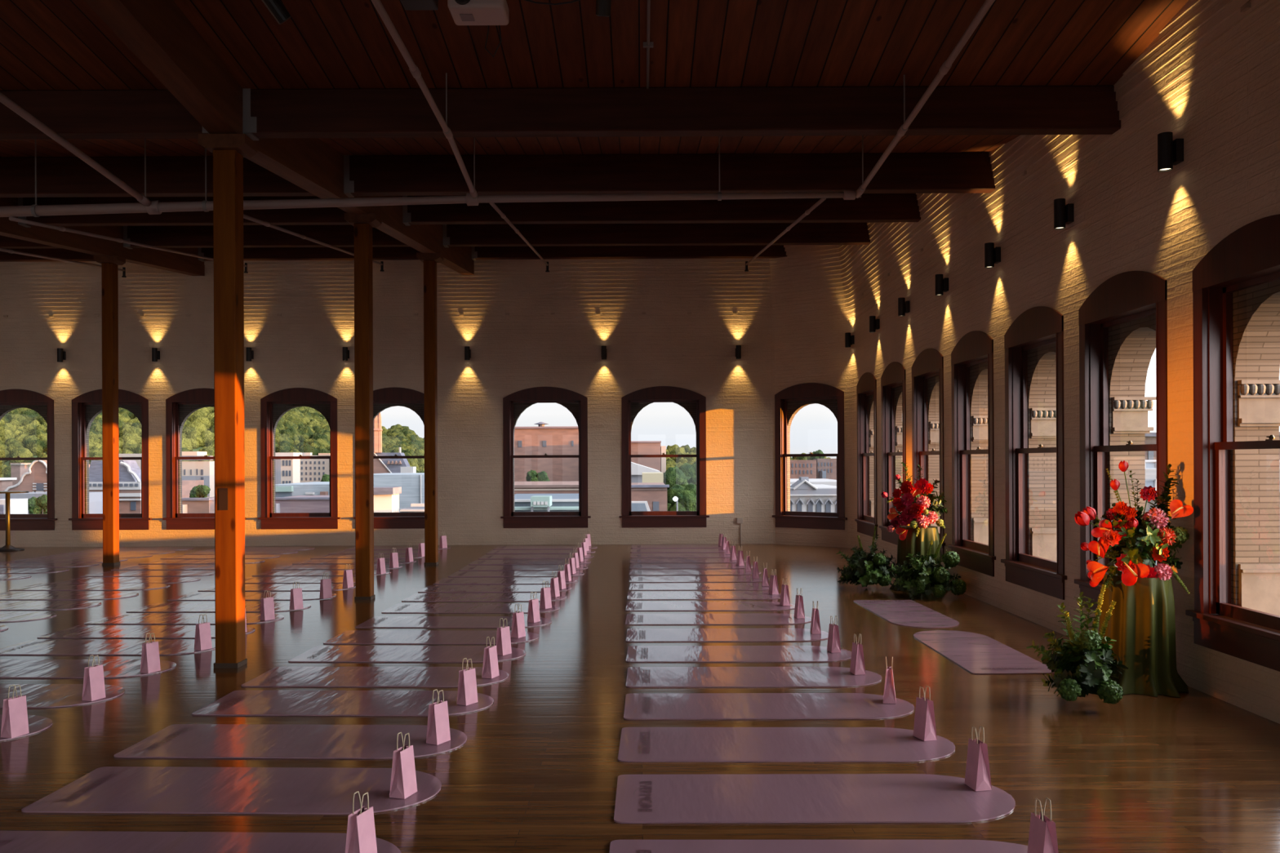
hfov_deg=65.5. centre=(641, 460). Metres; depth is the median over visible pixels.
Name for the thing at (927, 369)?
window
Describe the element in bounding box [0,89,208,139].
ceiling beam
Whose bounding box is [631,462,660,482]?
roof
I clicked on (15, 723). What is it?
paper bag
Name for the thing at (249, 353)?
wall lamp
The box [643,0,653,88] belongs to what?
conduit
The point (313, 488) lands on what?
warehouse
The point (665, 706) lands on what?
yoga mat
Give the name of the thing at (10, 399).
window
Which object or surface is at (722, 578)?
yoga mat
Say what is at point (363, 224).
timber post
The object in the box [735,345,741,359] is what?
wall lamp
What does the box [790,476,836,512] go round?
building
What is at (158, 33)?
girder
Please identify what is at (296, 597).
paper bag
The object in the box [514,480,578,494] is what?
brick block
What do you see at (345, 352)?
wall lamp
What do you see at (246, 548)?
yoga mat
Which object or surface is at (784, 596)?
paper bag
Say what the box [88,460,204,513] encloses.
building
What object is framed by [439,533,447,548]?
paper bag
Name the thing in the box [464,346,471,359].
wall lamp
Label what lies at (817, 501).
hood
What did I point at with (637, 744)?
yoga mat
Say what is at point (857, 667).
paper bag
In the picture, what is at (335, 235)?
ceiling beam
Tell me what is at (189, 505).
shed
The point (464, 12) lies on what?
projector
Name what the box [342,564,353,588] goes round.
paper bag
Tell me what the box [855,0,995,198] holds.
pipe
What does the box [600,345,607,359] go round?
wall lamp
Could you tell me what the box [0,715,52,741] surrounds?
yoga mat
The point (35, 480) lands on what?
gabled house
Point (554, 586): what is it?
paper bag
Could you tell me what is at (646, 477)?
yellow penthouse
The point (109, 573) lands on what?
yoga mat
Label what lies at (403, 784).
paper bag
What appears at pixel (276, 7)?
ceiling spotlight
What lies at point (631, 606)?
yoga mat
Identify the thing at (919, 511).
flower arrangement
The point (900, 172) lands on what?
ceiling beam
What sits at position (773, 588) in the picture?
paper bag
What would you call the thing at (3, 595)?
yoga mat
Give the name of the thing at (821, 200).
pipe
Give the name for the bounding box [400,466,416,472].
annex
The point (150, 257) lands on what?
girder
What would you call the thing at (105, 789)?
yoga mat
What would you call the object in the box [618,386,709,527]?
window
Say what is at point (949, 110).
ceiling beam
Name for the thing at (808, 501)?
hood
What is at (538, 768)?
floor
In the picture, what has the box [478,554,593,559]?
yoga mat
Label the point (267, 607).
paper bag
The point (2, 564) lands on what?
yoga mat
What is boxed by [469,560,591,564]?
yoga mat
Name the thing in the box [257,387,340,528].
window
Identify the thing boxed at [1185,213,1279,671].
window
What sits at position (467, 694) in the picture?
paper bag
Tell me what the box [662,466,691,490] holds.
tree
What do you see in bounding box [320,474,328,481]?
tree
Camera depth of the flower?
6.44 m
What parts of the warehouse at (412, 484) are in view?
corner post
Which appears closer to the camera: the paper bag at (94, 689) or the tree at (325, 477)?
the paper bag at (94, 689)
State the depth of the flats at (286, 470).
84.99 m
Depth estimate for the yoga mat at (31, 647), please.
8.01 m
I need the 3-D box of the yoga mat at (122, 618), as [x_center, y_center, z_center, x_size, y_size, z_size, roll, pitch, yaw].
[-4.300,1.514,9.518,1.750,0.010,0.620,0,0,2]
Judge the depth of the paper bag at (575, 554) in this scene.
13.80 m
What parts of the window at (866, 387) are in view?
sill, sash, sash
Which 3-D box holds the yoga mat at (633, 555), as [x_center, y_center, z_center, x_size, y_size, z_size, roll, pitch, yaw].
[0.711,1.491,15.610,1.750,0.010,0.620,0,0,1]
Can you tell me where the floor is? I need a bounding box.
[0,543,1279,852]
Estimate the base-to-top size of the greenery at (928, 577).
0.671 m
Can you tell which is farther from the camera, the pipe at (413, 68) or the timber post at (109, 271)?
the timber post at (109, 271)
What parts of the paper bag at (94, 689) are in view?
cord handle, cord handle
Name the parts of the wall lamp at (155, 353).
wall plate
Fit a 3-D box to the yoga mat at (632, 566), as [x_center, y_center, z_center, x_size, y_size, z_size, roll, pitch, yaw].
[0.721,1.491,14.006,1.750,0.010,0.620,0,0,1]
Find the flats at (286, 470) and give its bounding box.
[275,452,302,484]
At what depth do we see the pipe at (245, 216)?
10.96 m
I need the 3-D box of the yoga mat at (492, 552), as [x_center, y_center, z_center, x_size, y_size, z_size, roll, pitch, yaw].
[-1.624,1.502,16.329,1.750,0.010,0.620,0,0,1]
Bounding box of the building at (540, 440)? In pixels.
[514,422,578,481]
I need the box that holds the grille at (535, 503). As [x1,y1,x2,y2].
[533,501,547,505]
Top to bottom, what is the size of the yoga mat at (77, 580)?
0.010 m
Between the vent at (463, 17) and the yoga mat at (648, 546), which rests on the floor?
the yoga mat at (648, 546)
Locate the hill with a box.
[4,417,675,466]
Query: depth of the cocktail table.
17.07 m
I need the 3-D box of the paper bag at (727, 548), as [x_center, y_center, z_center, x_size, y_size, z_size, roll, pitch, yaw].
[1.369,1.347,15.738,0.077,0.275,0.108,0,0,4]
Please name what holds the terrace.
on the ground
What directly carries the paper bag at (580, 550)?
on the yoga mat at (477, 562)
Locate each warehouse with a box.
[275,481,329,497]
[373,472,424,512]
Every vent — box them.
[305,492,314,494]
[459,13,475,21]
[533,422,548,426]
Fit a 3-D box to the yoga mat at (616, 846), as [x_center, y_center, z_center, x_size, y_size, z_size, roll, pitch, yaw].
[0.752,1.491,3.595,1.750,0.010,0.620,0,0,1]
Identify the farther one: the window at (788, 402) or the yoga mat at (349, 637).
the window at (788, 402)
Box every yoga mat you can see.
[0,558,127,562]
[0,562,99,567]
[0,568,69,573]
[0,574,31,580]
[0,591,138,599]
[0,600,101,610]
[0,611,57,622]
[0,625,8,631]
[0,640,215,655]
[0,659,176,678]
[0,684,124,708]
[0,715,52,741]
[0,831,400,852]
[8,583,170,590]
[21,766,441,814]
[31,554,152,558]
[36,625,255,638]
[48,577,200,583]
[60,550,176,554]
[80,570,214,577]
[82,546,194,551]
[84,613,284,624]
[111,564,245,570]
[113,724,466,759]
[125,602,311,612]
[137,559,265,564]
[160,554,279,559]
[166,591,336,600]
[184,550,297,554]
[191,690,493,716]
[197,583,355,591]
[205,546,315,551]
[241,666,508,687]
[244,577,355,583]
[252,569,391,576]
[271,564,402,569]
[288,645,525,662]
[292,559,416,564]
[311,554,424,559]
[323,630,539,644]
[328,550,439,554]
[344,546,450,550]
[355,616,551,627]
[381,603,560,613]
[401,593,567,601]
[417,584,572,592]
[433,577,578,584]
[448,570,584,577]
[458,564,587,570]
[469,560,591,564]
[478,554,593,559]
[485,550,595,554]
[493,545,597,549]
[608,840,1027,852]
[613,773,1015,823]
[617,727,955,762]
[623,693,914,719]
[625,601,795,611]
[625,613,811,625]
[626,591,781,599]
[626,627,828,642]
[626,645,851,662]
[626,666,881,687]
[629,558,746,563]
[629,564,752,568]
[629,569,761,575]
[629,575,768,582]
[629,582,769,590]
[630,548,730,552]
[630,553,737,557]
[631,544,731,548]
[853,600,959,628]
[913,630,1054,674]
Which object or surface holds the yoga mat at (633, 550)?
on the floor
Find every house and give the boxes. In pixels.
[0,477,17,491]
[4,460,89,492]
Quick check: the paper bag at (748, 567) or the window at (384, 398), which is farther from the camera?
the window at (384, 398)
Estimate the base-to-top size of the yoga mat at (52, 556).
0.010 m
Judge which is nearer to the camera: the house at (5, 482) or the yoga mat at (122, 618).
the yoga mat at (122, 618)
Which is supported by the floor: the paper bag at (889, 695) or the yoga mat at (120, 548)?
the yoga mat at (120, 548)
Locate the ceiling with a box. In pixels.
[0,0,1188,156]
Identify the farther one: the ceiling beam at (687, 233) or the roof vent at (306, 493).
the roof vent at (306, 493)
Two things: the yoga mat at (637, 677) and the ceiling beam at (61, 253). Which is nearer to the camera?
the yoga mat at (637, 677)
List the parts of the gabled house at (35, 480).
gable trim, window trim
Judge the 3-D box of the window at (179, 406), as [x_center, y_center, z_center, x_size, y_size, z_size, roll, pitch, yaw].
[-7.782,0.285,17.887,1.684,3.500,0.365,0,0,0]
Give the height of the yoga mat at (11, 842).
0.010 m
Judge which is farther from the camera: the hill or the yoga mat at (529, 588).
the hill
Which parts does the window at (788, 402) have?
sill, sash, sash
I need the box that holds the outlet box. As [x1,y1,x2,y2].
[736,517,742,543]
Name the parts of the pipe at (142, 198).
hanger rod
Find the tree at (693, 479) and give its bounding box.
[687,475,696,485]
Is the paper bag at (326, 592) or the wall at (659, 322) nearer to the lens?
the paper bag at (326, 592)
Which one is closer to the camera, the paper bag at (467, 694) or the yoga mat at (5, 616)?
the paper bag at (467, 694)
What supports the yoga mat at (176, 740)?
on the floor
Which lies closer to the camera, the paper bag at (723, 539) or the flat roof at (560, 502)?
the paper bag at (723, 539)
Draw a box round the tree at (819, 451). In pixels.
[810,449,824,460]
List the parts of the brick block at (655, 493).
cornice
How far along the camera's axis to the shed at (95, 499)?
56.56 m
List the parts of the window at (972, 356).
sill, sash, sash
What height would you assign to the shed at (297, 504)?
14.062 m
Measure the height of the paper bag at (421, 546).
0.275 m
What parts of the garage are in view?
dark door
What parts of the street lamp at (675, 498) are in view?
lamp globe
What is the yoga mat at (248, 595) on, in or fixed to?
on the floor
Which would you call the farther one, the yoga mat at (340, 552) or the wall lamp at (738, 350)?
the wall lamp at (738, 350)
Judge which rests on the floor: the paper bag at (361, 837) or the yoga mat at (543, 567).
the yoga mat at (543, 567)
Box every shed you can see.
[0,491,102,514]
[182,497,214,513]
[275,495,329,512]
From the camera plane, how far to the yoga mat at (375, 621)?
9.22 m
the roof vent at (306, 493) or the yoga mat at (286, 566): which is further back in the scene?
the roof vent at (306, 493)
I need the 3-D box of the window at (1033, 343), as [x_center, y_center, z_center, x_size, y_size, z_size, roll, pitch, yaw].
[3.819,0.233,9.100,0.555,3.500,1.650,0,0,0]
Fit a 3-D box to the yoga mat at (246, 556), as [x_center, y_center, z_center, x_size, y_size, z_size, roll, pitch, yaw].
[-6.591,1.524,15.732,1.750,0.010,0.620,0,0,1]
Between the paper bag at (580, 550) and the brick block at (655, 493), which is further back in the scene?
the brick block at (655, 493)
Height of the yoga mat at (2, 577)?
0.010 m
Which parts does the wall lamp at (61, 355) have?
wall plate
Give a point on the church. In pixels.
(380, 465)
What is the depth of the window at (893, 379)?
14.62 m
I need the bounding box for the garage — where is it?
[0,498,27,514]
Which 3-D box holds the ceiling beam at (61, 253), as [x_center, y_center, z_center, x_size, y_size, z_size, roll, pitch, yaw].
[-10.947,-3.636,17.373,6.100,0.335,0.169,0,0,0]
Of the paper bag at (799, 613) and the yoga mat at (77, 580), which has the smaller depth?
the paper bag at (799, 613)
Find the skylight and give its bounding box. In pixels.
[631,501,650,511]
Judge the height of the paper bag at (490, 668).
0.275 m
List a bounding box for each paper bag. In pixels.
[0,684,29,738]
[82,655,105,701]
[140,632,160,673]
[194,614,212,650]
[244,608,247,632]
[260,590,275,621]
[289,582,303,609]
[319,573,332,599]
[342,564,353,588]
[345,791,377,852]
[376,552,386,574]
[389,547,399,568]
[389,732,417,799]
[404,542,413,562]
[417,538,424,556]
[426,689,450,745]
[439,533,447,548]
[456,657,477,706]
[481,636,499,679]
[495,617,511,655]
[511,604,525,638]
[527,591,540,622]
[539,581,551,608]
[550,571,559,597]
[556,564,565,589]
[564,559,571,582]
[568,552,576,574]
[572,547,579,568]
[576,542,583,562]
[580,537,586,555]
[582,533,589,551]
[585,530,591,546]
[718,529,723,546]
[720,533,726,550]
[724,537,729,554]
[729,541,737,559]
[736,548,744,565]
[745,551,751,572]
[751,556,759,578]
[761,562,768,586]
[768,568,778,595]
[779,577,790,605]
[793,588,804,618]
[809,600,821,634]
[826,615,840,653]
[849,633,865,675]
[883,656,896,704]
[912,685,937,741]
[964,725,991,791]
[1027,797,1058,852]
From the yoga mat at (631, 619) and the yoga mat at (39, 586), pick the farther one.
the yoga mat at (39, 586)
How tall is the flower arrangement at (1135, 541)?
0.885 m
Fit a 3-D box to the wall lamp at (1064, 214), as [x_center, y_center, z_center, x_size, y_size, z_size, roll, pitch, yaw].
[3.504,-2.046,8.270,0.143,0.240,0.100,0,0,0]
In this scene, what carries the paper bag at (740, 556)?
on the yoga mat at (632, 566)
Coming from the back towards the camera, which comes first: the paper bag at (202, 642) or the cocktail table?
the cocktail table
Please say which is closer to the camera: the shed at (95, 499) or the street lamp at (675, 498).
the shed at (95, 499)
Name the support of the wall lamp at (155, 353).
attached to the wall at (659, 322)
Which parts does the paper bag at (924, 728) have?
cord handle, cord handle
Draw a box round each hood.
[795,498,804,504]
[805,498,814,504]
[814,498,823,504]
[823,498,832,504]
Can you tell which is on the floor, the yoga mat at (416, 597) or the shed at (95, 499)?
the yoga mat at (416, 597)
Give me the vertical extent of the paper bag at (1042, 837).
0.275 m
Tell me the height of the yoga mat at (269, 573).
0.010 m
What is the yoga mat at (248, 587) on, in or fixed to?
on the floor
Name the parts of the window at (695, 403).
sash, sash, sill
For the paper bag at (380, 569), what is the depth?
13.17 m
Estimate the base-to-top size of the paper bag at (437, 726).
0.275 m
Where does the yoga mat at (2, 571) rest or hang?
on the floor
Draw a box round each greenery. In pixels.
[835,526,897,586]
[888,533,966,598]
[1026,584,1128,704]
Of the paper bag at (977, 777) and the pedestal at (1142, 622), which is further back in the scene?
the pedestal at (1142, 622)
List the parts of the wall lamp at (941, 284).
wall plate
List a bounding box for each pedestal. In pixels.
[889,525,947,592]
[1098,572,1188,697]
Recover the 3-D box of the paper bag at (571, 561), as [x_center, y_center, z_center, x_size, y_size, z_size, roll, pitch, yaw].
[-0.912,1.357,13.104,0.077,0.275,0.108,0,0,20]
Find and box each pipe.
[0,92,151,206]
[0,136,861,217]
[0,248,126,277]
[8,216,248,273]
[243,213,384,271]
[371,0,477,198]
[488,202,549,271]
[744,197,826,271]
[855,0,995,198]
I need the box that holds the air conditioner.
[530,495,551,511]
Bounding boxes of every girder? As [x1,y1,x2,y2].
[0,197,204,275]
[84,0,474,275]
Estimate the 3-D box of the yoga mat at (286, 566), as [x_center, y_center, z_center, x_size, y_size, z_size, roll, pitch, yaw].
[-4.260,1.514,14.117,1.750,0.010,0.620,0,0,1]
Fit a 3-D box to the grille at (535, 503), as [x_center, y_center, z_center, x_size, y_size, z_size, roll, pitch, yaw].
[-4.446,1.898,43.990,0.624,0.147,0.080,0,0,0]
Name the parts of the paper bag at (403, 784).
cord handle, cord handle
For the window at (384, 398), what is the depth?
17.73 m
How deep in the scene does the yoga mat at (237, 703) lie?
6.13 m
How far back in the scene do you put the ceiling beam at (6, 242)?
14.80 m
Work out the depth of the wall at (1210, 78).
7.65 m
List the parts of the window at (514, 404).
sash, sill, sash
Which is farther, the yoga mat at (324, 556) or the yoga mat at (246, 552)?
the yoga mat at (246, 552)
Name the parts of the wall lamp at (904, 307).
wall plate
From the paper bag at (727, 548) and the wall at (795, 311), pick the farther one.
the wall at (795, 311)
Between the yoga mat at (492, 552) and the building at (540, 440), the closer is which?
the yoga mat at (492, 552)
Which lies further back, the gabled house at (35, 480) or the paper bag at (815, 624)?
the gabled house at (35, 480)
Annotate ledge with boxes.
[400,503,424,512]
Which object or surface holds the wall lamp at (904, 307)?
attached to the wall at (1210, 78)
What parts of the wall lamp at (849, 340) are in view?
wall plate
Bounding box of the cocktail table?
[0,490,29,551]
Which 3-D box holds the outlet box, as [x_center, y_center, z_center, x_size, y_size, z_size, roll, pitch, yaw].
[1.757,1.257,17.724,0.110,0.460,0.053,0,0,0]
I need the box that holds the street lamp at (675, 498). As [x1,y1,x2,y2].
[672,496,678,511]
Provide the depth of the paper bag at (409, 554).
14.74 m
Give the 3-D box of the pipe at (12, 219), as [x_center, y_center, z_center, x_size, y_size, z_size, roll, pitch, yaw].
[-6.132,-2.741,12.927,0.069,1.359,8.832,0,0,-9]
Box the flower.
[1137,558,1153,567]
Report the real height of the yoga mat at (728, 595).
0.010 m
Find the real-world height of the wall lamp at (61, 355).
0.240 m
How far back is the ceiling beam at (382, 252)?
17.30 m
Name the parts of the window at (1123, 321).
sill, sash, sash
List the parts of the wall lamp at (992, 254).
wall plate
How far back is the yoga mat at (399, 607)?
10.08 m
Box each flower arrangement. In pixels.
[880,462,948,540]
[1074,460,1193,598]
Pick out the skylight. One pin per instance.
(635, 505)
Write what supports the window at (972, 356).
in the wall at (1210, 78)
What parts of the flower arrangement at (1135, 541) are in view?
stem, stem, stem, pincushion flower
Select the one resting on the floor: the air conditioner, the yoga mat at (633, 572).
the yoga mat at (633, 572)
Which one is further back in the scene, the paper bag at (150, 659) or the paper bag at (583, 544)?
the paper bag at (583, 544)
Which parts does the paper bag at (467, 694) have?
cord handle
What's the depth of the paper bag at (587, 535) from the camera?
17.33 m
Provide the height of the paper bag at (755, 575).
0.275 m
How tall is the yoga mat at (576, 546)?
0.010 m
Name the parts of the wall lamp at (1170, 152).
wall plate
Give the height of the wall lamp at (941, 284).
0.240 m
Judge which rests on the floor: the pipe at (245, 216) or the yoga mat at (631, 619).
the yoga mat at (631, 619)
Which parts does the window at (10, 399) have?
sash, sash, sill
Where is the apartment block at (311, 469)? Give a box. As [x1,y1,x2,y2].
[300,452,329,482]
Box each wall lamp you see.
[57,347,66,362]
[151,347,159,361]
[245,346,253,361]
[342,346,349,360]
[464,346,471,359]
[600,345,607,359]
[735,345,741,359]
[844,332,854,347]
[869,315,879,332]
[897,297,910,316]
[934,274,948,295]
[984,242,1000,268]
[1053,198,1074,229]
[1157,131,1183,172]
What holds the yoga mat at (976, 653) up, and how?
on the floor
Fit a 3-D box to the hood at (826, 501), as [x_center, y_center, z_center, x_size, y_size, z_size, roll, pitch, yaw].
[13.127,2.896,69.800,0.636,0.444,0.119,0,0,0]
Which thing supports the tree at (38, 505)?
on the ground
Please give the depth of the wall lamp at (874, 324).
14.92 m
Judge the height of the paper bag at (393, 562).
0.275 m
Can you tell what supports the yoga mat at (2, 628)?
on the floor
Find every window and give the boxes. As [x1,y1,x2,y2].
[0,389,57,530]
[68,389,151,529]
[162,387,245,529]
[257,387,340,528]
[353,386,424,528]
[500,386,591,528]
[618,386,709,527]
[772,382,847,529]
[854,372,877,537]
[879,361,906,545]
[911,348,945,559]
[948,330,995,577]
[1000,306,1066,599]
[1074,271,1168,610]
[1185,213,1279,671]
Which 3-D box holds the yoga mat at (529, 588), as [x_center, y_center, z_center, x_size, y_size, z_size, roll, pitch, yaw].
[-1.678,1.502,11.664,1.750,0.010,0.620,0,0,1]
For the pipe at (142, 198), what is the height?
0.696 m
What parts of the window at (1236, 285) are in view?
sill, sash, sash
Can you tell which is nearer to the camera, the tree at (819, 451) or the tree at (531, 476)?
the tree at (531, 476)
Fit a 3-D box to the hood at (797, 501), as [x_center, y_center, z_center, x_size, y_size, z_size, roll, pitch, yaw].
[11.105,2.896,69.800,0.636,0.444,0.119,0,0,0]
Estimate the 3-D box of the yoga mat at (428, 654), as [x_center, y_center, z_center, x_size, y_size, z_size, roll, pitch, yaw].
[-1.768,1.502,7.732,1.750,0.010,0.620,0,0,2]
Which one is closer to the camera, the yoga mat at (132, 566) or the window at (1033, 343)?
the window at (1033, 343)
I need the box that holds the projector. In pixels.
[447,0,509,57]
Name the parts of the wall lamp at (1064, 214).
wall plate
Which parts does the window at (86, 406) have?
sill, sash, sash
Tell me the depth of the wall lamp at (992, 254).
9.90 m
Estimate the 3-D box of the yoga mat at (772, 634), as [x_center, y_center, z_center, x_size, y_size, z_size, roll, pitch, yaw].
[0.751,1.491,8.511,1.750,0.010,0.620,0,0,0]
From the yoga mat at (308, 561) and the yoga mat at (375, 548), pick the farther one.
the yoga mat at (375, 548)
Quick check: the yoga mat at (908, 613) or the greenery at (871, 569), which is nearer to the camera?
the yoga mat at (908, 613)
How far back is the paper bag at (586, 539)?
16.40 m
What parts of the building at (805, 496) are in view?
cornice, cornice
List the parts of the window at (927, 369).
sash, sash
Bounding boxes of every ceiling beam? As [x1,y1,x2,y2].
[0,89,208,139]
[0,155,315,197]
[0,235,59,248]
[0,248,95,262]
[17,195,350,227]
[123,224,409,248]
[198,246,420,262]
[242,84,1120,140]
[343,152,995,197]
[402,193,920,226]
[443,222,870,247]
[471,244,787,260]
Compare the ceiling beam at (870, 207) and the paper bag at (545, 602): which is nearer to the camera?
the paper bag at (545, 602)
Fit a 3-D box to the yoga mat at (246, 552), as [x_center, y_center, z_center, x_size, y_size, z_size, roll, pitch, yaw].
[-6.563,1.524,16.473,1.750,0.010,0.620,0,0,1]
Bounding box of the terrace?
[1145,431,1279,459]
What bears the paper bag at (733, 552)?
on the yoga mat at (632, 560)
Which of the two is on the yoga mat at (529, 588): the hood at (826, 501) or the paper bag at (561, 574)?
the paper bag at (561, 574)
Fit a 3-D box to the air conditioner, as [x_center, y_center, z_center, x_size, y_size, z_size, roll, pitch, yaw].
[-4.461,2.183,44.575,0.840,1.147,1.250,0,0,0]
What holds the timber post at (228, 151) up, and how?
on the floor
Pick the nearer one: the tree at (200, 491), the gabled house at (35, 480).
the tree at (200, 491)
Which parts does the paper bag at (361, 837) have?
cord handle, cord handle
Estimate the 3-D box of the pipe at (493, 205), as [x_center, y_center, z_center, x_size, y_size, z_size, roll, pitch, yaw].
[-1.451,-2.820,12.927,0.070,1.233,8.723,0,0,-2]
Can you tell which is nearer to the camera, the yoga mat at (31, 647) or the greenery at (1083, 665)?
the greenery at (1083, 665)
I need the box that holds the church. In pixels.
[373,412,410,473]
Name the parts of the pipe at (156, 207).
hanger rod, hanger rod, hanger rod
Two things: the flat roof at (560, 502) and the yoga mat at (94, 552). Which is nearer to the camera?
the yoga mat at (94, 552)
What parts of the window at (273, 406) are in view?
sill, sash, sash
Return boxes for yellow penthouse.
[642,472,663,482]
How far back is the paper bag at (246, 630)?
8.72 m
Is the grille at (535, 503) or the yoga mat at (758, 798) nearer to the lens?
the yoga mat at (758, 798)
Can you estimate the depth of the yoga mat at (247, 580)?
12.55 m
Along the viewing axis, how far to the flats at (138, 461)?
109.99 m
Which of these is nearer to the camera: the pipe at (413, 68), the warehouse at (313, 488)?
the pipe at (413, 68)
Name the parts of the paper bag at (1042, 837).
cord handle, cord handle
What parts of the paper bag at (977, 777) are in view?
cord handle, cord handle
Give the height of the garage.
13.948 m
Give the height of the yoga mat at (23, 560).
0.010 m
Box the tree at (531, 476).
[525,469,550,481]
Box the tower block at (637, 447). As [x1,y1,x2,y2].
[631,440,666,472]
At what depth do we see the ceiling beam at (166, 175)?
9.86 m
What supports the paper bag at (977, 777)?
on the yoga mat at (758, 798)
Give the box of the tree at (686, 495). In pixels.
[666,483,696,511]
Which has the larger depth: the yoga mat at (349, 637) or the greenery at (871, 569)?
the greenery at (871, 569)
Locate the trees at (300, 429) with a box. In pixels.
[0,406,831,477]
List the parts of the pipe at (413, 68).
hanger rod, hanger rod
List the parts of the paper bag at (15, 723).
cord handle, cord handle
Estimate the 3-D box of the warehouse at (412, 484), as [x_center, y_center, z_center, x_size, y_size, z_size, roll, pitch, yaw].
[-13.739,8.181,58.950,4.811,14.761,8.100,0,0,0]
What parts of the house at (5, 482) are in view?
cornice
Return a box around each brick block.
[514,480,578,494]
[631,482,669,511]
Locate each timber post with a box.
[93,255,125,565]
[197,133,257,668]
[344,213,382,599]
[416,252,443,564]
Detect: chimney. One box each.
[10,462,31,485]
[373,486,401,512]
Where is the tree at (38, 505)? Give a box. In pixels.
[27,494,47,514]
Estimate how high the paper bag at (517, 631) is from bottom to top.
0.275 m
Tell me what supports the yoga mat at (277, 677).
on the floor
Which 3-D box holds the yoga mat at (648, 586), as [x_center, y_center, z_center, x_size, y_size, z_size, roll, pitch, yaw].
[0.741,1.491,11.755,1.750,0.010,0.620,0,0,1]
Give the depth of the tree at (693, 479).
71.51 m
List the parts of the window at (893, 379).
sill, sash, sash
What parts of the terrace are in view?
cornice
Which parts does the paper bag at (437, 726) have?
cord handle, cord handle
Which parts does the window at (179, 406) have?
casing, sash, sash, sill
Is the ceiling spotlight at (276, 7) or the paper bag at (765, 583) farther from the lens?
the paper bag at (765, 583)
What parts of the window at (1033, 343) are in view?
sill, sash, sash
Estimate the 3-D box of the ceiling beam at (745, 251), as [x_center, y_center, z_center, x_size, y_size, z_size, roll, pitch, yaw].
[0.210,-3.687,17.373,6.312,0.335,0.169,0,0,0]
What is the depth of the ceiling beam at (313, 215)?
12.30 m
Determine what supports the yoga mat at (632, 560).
on the floor
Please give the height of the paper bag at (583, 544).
0.275 m
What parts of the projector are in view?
power cord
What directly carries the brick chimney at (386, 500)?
on the ground
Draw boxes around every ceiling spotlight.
[262,0,291,24]
[595,0,611,16]
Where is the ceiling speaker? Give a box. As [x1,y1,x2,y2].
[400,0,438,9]
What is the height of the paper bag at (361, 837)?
0.275 m
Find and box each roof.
[514,493,578,511]
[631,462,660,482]
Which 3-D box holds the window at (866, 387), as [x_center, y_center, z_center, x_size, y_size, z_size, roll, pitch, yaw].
[3.819,0.233,15.800,0.555,3.500,1.650,0,0,0]
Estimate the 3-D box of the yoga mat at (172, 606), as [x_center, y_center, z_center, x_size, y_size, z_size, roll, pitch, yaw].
[-4.287,1.514,10.255,1.750,0.010,0.620,0,0,1]
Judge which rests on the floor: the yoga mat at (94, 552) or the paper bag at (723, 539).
the yoga mat at (94, 552)
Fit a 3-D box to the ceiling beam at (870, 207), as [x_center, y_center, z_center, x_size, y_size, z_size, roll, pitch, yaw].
[0.262,-3.127,12.373,6.412,0.355,0.169,0,0,0]
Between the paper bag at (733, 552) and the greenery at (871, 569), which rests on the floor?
the greenery at (871, 569)
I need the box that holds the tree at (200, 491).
[189,484,210,497]
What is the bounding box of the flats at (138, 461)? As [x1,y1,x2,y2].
[119,453,142,470]
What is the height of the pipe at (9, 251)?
1.430 m
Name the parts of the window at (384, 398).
sill, sash, casing, sash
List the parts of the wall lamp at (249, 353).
wall plate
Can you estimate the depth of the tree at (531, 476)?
73.38 m
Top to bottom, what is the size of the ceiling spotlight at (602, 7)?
0.487 m
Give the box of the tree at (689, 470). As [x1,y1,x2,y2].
[678,461,696,476]
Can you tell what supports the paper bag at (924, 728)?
on the yoga mat at (637, 744)
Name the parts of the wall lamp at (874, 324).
wall plate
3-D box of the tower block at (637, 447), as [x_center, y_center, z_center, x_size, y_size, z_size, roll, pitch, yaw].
[0.007,6.886,97.400,4.660,17.229,15.200,0,0,0]
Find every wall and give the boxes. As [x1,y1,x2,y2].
[0,258,737,546]
[727,244,857,549]
[843,0,1279,724]
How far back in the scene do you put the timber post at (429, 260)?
14.37 m
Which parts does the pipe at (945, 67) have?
hanger rod, hanger rod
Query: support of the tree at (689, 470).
on the ground
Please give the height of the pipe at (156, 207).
0.780 m
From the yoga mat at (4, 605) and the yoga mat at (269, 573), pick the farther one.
the yoga mat at (269, 573)
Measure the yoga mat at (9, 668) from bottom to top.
0.010 m
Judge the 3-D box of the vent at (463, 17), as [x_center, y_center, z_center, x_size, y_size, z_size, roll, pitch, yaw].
[-0.969,-2.468,5.550,0.070,0.004,0.080,0,0,0]

